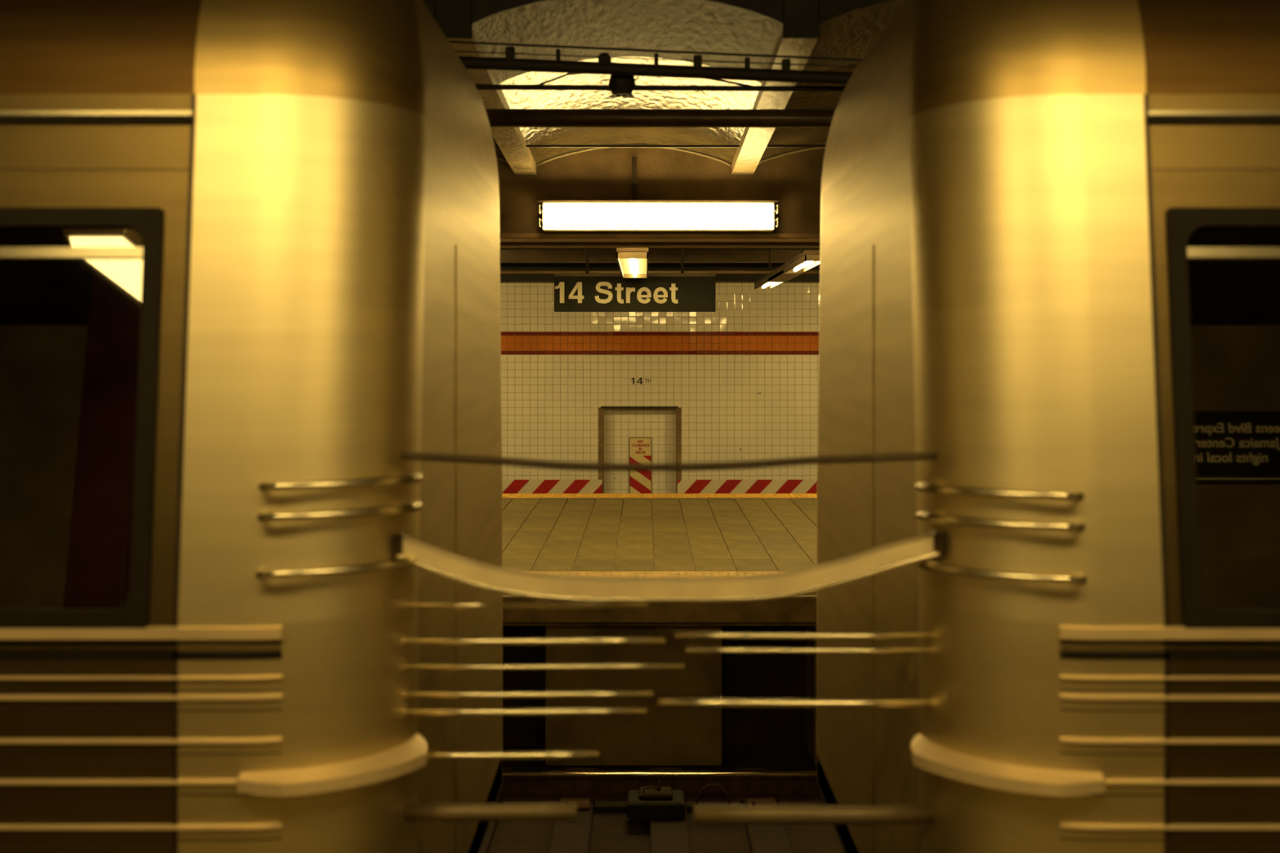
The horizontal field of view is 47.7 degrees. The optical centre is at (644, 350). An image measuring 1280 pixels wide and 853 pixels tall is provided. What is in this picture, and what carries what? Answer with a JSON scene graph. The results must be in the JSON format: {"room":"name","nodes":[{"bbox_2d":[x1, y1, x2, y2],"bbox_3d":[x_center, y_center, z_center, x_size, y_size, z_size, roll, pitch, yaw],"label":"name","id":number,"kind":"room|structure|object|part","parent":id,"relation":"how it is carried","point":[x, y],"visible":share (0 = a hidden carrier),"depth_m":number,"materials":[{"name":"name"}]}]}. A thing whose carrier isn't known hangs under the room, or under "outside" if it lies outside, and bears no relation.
{"room":"metro station","nodes":[
{"label":"metro station","id":0,"kind":"room"},
{"bbox_2d":[502,493,817,626],"bbox_3d":[0.000,1.707,12.910,14.000,0.226,6.780,0,0,0],"label":"floor","id":1,"kind":"structure","parent":0,"point":[577,535],"depth_m":11.84,"materials":[{"name":"tile"}]},
{"bbox_2d":[500,282,819,493],"bbox_3d":[0.000,0.750,19.435,14.000,4.100,0.330,0,0,0],"label":"wall","id":2,"kind":"structure","parent":0,"point":[739,380],"depth_m":19.29,"materials":[{"name":"tile"}]},
{"bbox_2d":[629,437,651,493],"bbox_3d":[-0.060,1.609,19.441,0.300,0.893,0.014,0,0,0],"label":"sign","id":3,"kind":"object","parent":2,"relation":"attached to","point":[640,448],"visible":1,"depth_m":19.44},
{"bbox_2d":[502,626,817,766],"bbox_3d":[0.000,2.310,10.040,14.000,0.980,0.720,0,0,0],"label":"wall","id":4,"kind":"structure","parent":0,"point":[665,736],"depth_m":9.68,"materials":[{"name":"concrete"}]},
{"bbox_2d":[499,248,820,282],"bbox_3d":[0.000,-1.117,14.850,14.000,0.406,9.500,0,0,0],"label":"ceiling","id":5,"kind":"structure","parent":0,"point":[510,259],"depth_m":17.20,"materials":[{"name":"metal"}]},
{"bbox_2d":[616,248,648,278],"bbox_3d":[-0.092,-0.939,12.025,0.235,0.523,2.850,0,0,0],"label":"lamp","id":6,"kind":"object","parent":5,"relation":"hanging from","point":[633,263],"visible":0.76,"depth_m":11.52,"materials":[{"name":"white glass"}]},
{"bbox_2d":[554,248,715,311],"bbox_3d":[-0.096,-0.786,13.775,1.535,0.828,0.059,0,0,0],"label":"name sign","id":7,"kind":"object","parent":5,"relation":"hanging from","point":[573,292],"visible":0.98,"depth_m":13.75,"materials":[{"name":"metal"}]},
{"bbox_3d":[-0.096,-0.721,13.775,1.535,0.026,0.058,0,0,0],"label":"rail","id":8,"kind":"part","parent":7,"relation":"part of","materials":[{"name":"metal"}]},
{"bbox_3d":[-0.096,-0.543,13.775,1.535,0.341,0.050,0,0,0],"label":"panel","id":9,"kind":"part","parent":7,"relation":"part of","materials":[{"name":"black metal"}]},
{"bbox_2d":[754,248,820,289],"bbox_3d":[1.290,-0.937,13.425,0.170,0.527,5.050,0,0,0],"label":"lamp","id":10,"kind":"object","parent":5,"relation":"hanging from","point":[806,260],"visible":0.79,"depth_m":12.57,"materials":[{"name":"white metal"}]},
{"bbox_3d":[1.290,-0.690,13.375,0.170,0.034,1.600,0,0,0],"label":"plate","id":11,"kind":"part","parent":10,"relation":"part of","materials":[{"name":"metal"}]},
{"bbox_2d":[496,147,825,248],"bbox_3d":[0.000,-1.218,10.075,14.000,0.964,0.550,0,0,0],"label":"wall","id":12,"kind":"structure","parent":0,"point":[794,180],"depth_m":9.85,"materials":[{"name":"paint"}]},
{"bbox_2d":[536,200,780,232],"bbox_3d":[0.090,-0.905,9.711,1.628,0.200,0.278,0,0,0],"label":"lamp","id":13,"kind":"object","parent":12,"relation":"attached to","point":[558,215],"visible":1,"depth_m":9.66,"materials":[{"name":"white plastic"}]},
{"bbox_2d":[536,200,780,204],"bbox_3d":[0.090,-0.999,9.750,1.628,0.012,0.200,0,0,0],"label":"hood","id":14,"kind":"object","parent":13,"relation":"attached to","point":[539,202],"depth_m":9.65,"materials":[{"name":"metal"}]},
{"bbox_2d":[480,746,844,852],"bbox_3d":[0.000,2.820,11.400,14.000,0.260,16.400,0,0,0],"label":"train track","id":15,"kind":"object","parent":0,"point":[600,826],"depth_m":8.39,"materials":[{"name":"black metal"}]},
{"bbox_3d":[-0.420,2.710,8.739,0.180,0.040,0.280,0,0,0],"label":"tie plate","id":16,"kind":"part","parent":15,"relation":"part of","materials":[{"name":"brown metal"}]},
{"bbox_2d":[626,778,684,819],"bbox_3d":[0.064,2.630,8.550,0.340,0.200,0.260,0,0,0],"label":"box","id":17,"kind":"object","parent":15,"relation":"on","point":[650,802],"visible":1,"depth_m":8.43,"materials":[{"name":"metal"}]},
{"bbox_3d":[0.032,2.577,8.500,0.087,0.045,0.012,0,0,0],"label":"handle","id":18,"kind":"part","parent":17,"relation":"part of","materials":[{"name":"brown metal"}]},
{"bbox_3d":[0.064,2.612,8.550,0.200,0.035,0.160,0,0,0],"label":"lid","id":19,"kind":"part","parent":17,"relation":"part of","materials":[{"name":"metal"}]},
{"bbox_2d":[497,770,822,800],"bbox_3d":[0.000,2.649,8.844,13.600,0.162,0.136,0,0,0],"label":"rail","id":20,"kind":"object","parent":15,"relation":"on","point":[517,785],"visible":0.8,"depth_m":8.83,"materials":[{"name":"brown metal"}]},
{"bbox_2d":[694,783,730,805],"bbox_3d":[0.404,2.641,8.600,0.216,0.139,0.016,0,0,0],"label":"cable loop","id":21,"kind":"object","parent":15,"relation":"on","point":[721,788],"visible":0.93,"depth_m":8.59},
{"bbox_3d":[0.700,2.710,8.739,0.180,0.040,0.280,0,0,0],"label":"tie plate","id":22,"kind":"part","parent":15,"relation":"part of","materials":[{"name":"brown metal"}]},
{"bbox_3d":[0.000,2.649,4.030,13.600,0.162,0.136,0,0,0],"label":"rail","id":23,"kind":"object","parent":15,"relation":"on","visible":0},
{"bbox_2d":[0,0,684,852],"bbox_3d":[-3.537,0.725,4.690,7.269,3.670,2.900,0,0,0],"label":"car","id":24,"kind":"object","parent":23,"relation":"on","point":[249,250],"visible":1,"depth_m":3.40,"materials":[{"name":"metal"}]},
{"bbox_3d":[-1.876,-0.278,3.414,1.450,0.093,0.016,0,0,0],"label":"pane","id":25,"kind":"part","parent":24,"relation":"part of","materials":[{"name":"clear glass"}]},
{"bbox_3d":[-1.876,0.193,3.362,1.450,0.849,0.101,0,0,0],"label":"pane","id":26,"kind":"part","parent":24,"relation":"part of","materials":[{"name":"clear glass"}]},
{"bbox_3d":[-4.121,0.555,3.369,6.100,2.330,0.139,0,0,0],"label":"panel","id":27,"kind":"part","parent":24,"relation":"part of","materials":[{"name":"metal"}]},
{"bbox_3d":[-4.121,-0.563,3.432,6.100,0.010,0.022,0,0,0],"label":"drip rail","id":28,"kind":"part","parent":24,"relation":"part of","materials":[{"name":"metal"}]},
{"bbox_3d":[-0.571,0.555,4.720,0.001,2.330,2.140,0,0,0],"label":"panel","id":29,"kind":"part","parent":24,"relation":"part of","materials":[{"name":"metal"}]},
{"bbox_3d":[-0.569,0.625,4.720,0.004,1.890,0.720,0,0,0],"label":"door","id":30,"kind":"part","parent":24,"relation":"part of","materials":[{"name":"metal"}]},
{"bbox_3d":[-0.384,1.135,3.560,0.434,0.040,0.040,0,0,0],"label":"barrier rod","id":31,"kind":"part","parent":24,"relation":"part of","materials":[{"name":"metal"}]},
{"bbox_3d":[-0.357,0.995,3.560,0.487,0.019,0.018,0,0,0],"label":"barrier rod","id":32,"kind":"part","parent":24,"relation":"part of","materials":[{"name":"metal"}]},
{"bbox_3d":[-0.298,0.888,3.560,0.605,0.017,0.016,0,0,0],"label":"barrier rod","id":33,"kind":"part","parent":24,"relation":"part of","materials":[{"name":"metal"}]},
{"bbox_3d":[-0.297,0.626,3.560,0.608,0.015,0.014,0,0,0],"label":"barrier rod","id":34,"kind":"part","parent":24,"relation":"part of","materials":[{"name":"metal"}]},
{"bbox_3d":[-0.290,0.846,3.560,0.621,0.015,0.014,0,0,0],"label":"barrier rod","id":35,"kind":"part","parent":24,"relation":"part of","materials":[{"name":"metal"}]},
{"bbox_3d":[-0.276,0.714,3.560,0.651,0.017,0.016,0,0,0],"label":"barrier rod","id":36,"kind":"part","parent":24,"relation":"part of","materials":[{"name":"metal"}]},
{"bbox_3d":[-0.252,0.777,3.560,0.699,0.013,0.012,0,0,0],"label":"barrier rod","id":37,"kind":"part","parent":24,"relation":"part of","materials":[{"name":"metal"}]},
{"bbox_2d":[392,530,943,602],"bbox_3d":[0.056,0.524,3.519,1.333,0.169,0.062,0,0,0],"label":"strap","id":38,"kind":"object","parent":24,"relation":"attached to","point":[928,546],"visible":0.98,"depth_m":3.50,"materials":[{"name":"fabric"}]},
{"bbox_2d":[400,452,937,471],"bbox_3d":[0.059,0.269,3.520,1.303,0.047,0.019,0,0,0],"label":"cable","id":39,"kind":"object","parent":24,"relation":"attached to","point":[404,455],"visible":1,"depth_m":3.51,"materials":[{"name":"rubber"}]},
{"bbox_2d":[658,0,1279,852],"bbox_3d":[3.662,0.725,4.690,7.257,3.670,2.900,0,0,0],"label":"car","id":40,"kind":"object","parent":23,"relation":"on","point":[1050,229],"visible":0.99,"depth_m":3.42,"materials":[{"name":"metal"}]},
{"bbox_3d":[0.377,0.867,3.560,0.687,0.021,0.020,0,0,0],"label":"barrier rod","id":41,"kind":"part","parent":40,"relation":"part of","materials":[{"name":"metal"}]},
{"bbox_3d":[0.397,0.701,3.560,0.647,0.015,0.014,0,0,0],"label":"barrier rod","id":42,"kind":"part","parent":40,"relation":"part of","materials":[{"name":"metal"}]},
{"bbox_3d":[0.410,0.737,3.560,0.620,0.013,0.012,0,0,0],"label":"barrier rod","id":43,"kind":"part","parent":40,"relation":"part of","materials":[{"name":"metal"}]},
{"bbox_3d":[0.420,1.141,3.560,0.600,0.044,0.044,0,0,0],"label":"barrier rod","id":44,"kind":"part","parent":40,"relation":"part of","materials":[{"name":"metal"}]},
{"bbox_3d":[0.688,0.625,4.720,0.004,1.890,0.720,0,0,0],"label":"door","id":45,"kind":"part","parent":40,"relation":"part of","materials":[{"name":"metal"}]},
{"bbox_3d":[0.690,0.555,4.720,0.001,2.330,2.140,0,0,0],"label":"panel","id":46,"kind":"part","parent":40,"relation":"part of","materials":[{"name":"metal"}]},
{"bbox_3d":[4.240,-0.563,3.432,6.100,0.010,0.022,0,0,0],"label":"drip rail","id":47,"kind":"part","parent":40,"relation":"part of","materials":[{"name":"metal"}]},
{"bbox_3d":[4.240,0.555,3.369,6.100,2.330,0.139,0,0,0],"label":"panel","id":48,"kind":"part","parent":40,"relation":"part of","materials":[{"name":"metal"}]},
{"bbox_3d":[1.970,-0.278,3.414,1.450,0.093,0.016,0,0,0],"label":"pane","id":49,"kind":"part","parent":40,"relation":"part of","materials":[{"name":"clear glass"}]},
{"bbox_3d":[1.970,0.193,3.362,1.450,0.849,0.101,0,0,0],"label":"pane","id":50,"kind":"part","parent":40,"relation":"part of","materials":[{"name":"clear glass"}]},
{"bbox_2d":[422,0,906,174],"bbox_3d":[0.000,-1.600,7.990,14.000,0.800,3.720,0,0,0],"label":"ceiling","id":51,"kind":"structure","parent":0,"point":[832,28],"depth_m":6.88,"materials":[{"name":"paint"}]},
{"bbox_2d":[538,73,752,85],"bbox_3d":[0.044,-1.225,6.500,1.119,0.049,0.609,0,0,0],"label":"cable","id":52,"kind":"object","parent":51,"relation":"attached to","point":[566,74],"visible":0.29,"depth_m":6.63,"materials":[{"name":"metal"}]},
{"bbox_2d":[448,40,862,84],"bbox_3d":[0.011,-1.194,5.980,4.741,0.316,0.052,0,0,0],"label":"cable tray","id":53,"kind":"object","parent":51,"relation":"hanging from","point":[604,65],"visible":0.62,"depth_m":5.96,"materials":[{"name":"metal"}]},
{"bbox_2d":[475,84,845,91],"bbox_3d":[-0.011,-1.107,6.090,4.515,0.046,0.024,0,0,0],"label":"ceiling pipe","id":54,"kind":"object","parent":51,"relation":"attached to","point":[479,86],"visible":0.34,"depth_m":6.08,"materials":[{"name":"metal"}]},
{"bbox_2d":[597,75,638,97],"bbox_3d":[-0.109,-1.124,6.087,0.152,0.115,0.099,0,0,28],"label":"box","id":55,"kind":"object","parent":54,"relation":"attached to","point":[624,86],"visible":0.8,"depth_m":6.05,"materials":[{"name":"metal"}]},
{"bbox_2d":[484,108,835,128],"bbox_3d":[0.000,-1.157,7.200,5.430,0.101,0.092,0,0,0],"label":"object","id":56,"kind":"object","parent":51,"relation":"attached to","point":[497,117],"visible":0.28,"depth_m":7.16,"materials":[{"name":"black metal"}]},
{"bbox_2d":[494,144,826,147],"bbox_3d":[0.152,-1.282,9.000,6.212,0.036,0.016,0,0,0],"label":"cable","id":57,"kind":"object","parent":51,"relation":"attached to","point":[495,145],"visible":0.29,"depth_m":8.99,"materials":[{"name":"metal"}]},
{"bbox_3d":[-7.000,0.425,7.450,0.200,5.050,24.300,0,0,0],"label":"wall","id":58,"kind":"structure","parent":0,"visible":0},
{"bbox_2d":[499,270,820,273],"bbox_3d":[0.000,-0.774,14.200,14.000,0.030,0.032,0,0,0],"label":"conduit","id":59,"kind":"object","parent":58,"relation":"attached to","point":[500,271],"visible":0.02,"depth_m":14.19,"materials":[{"name":"metal"}]}
]}

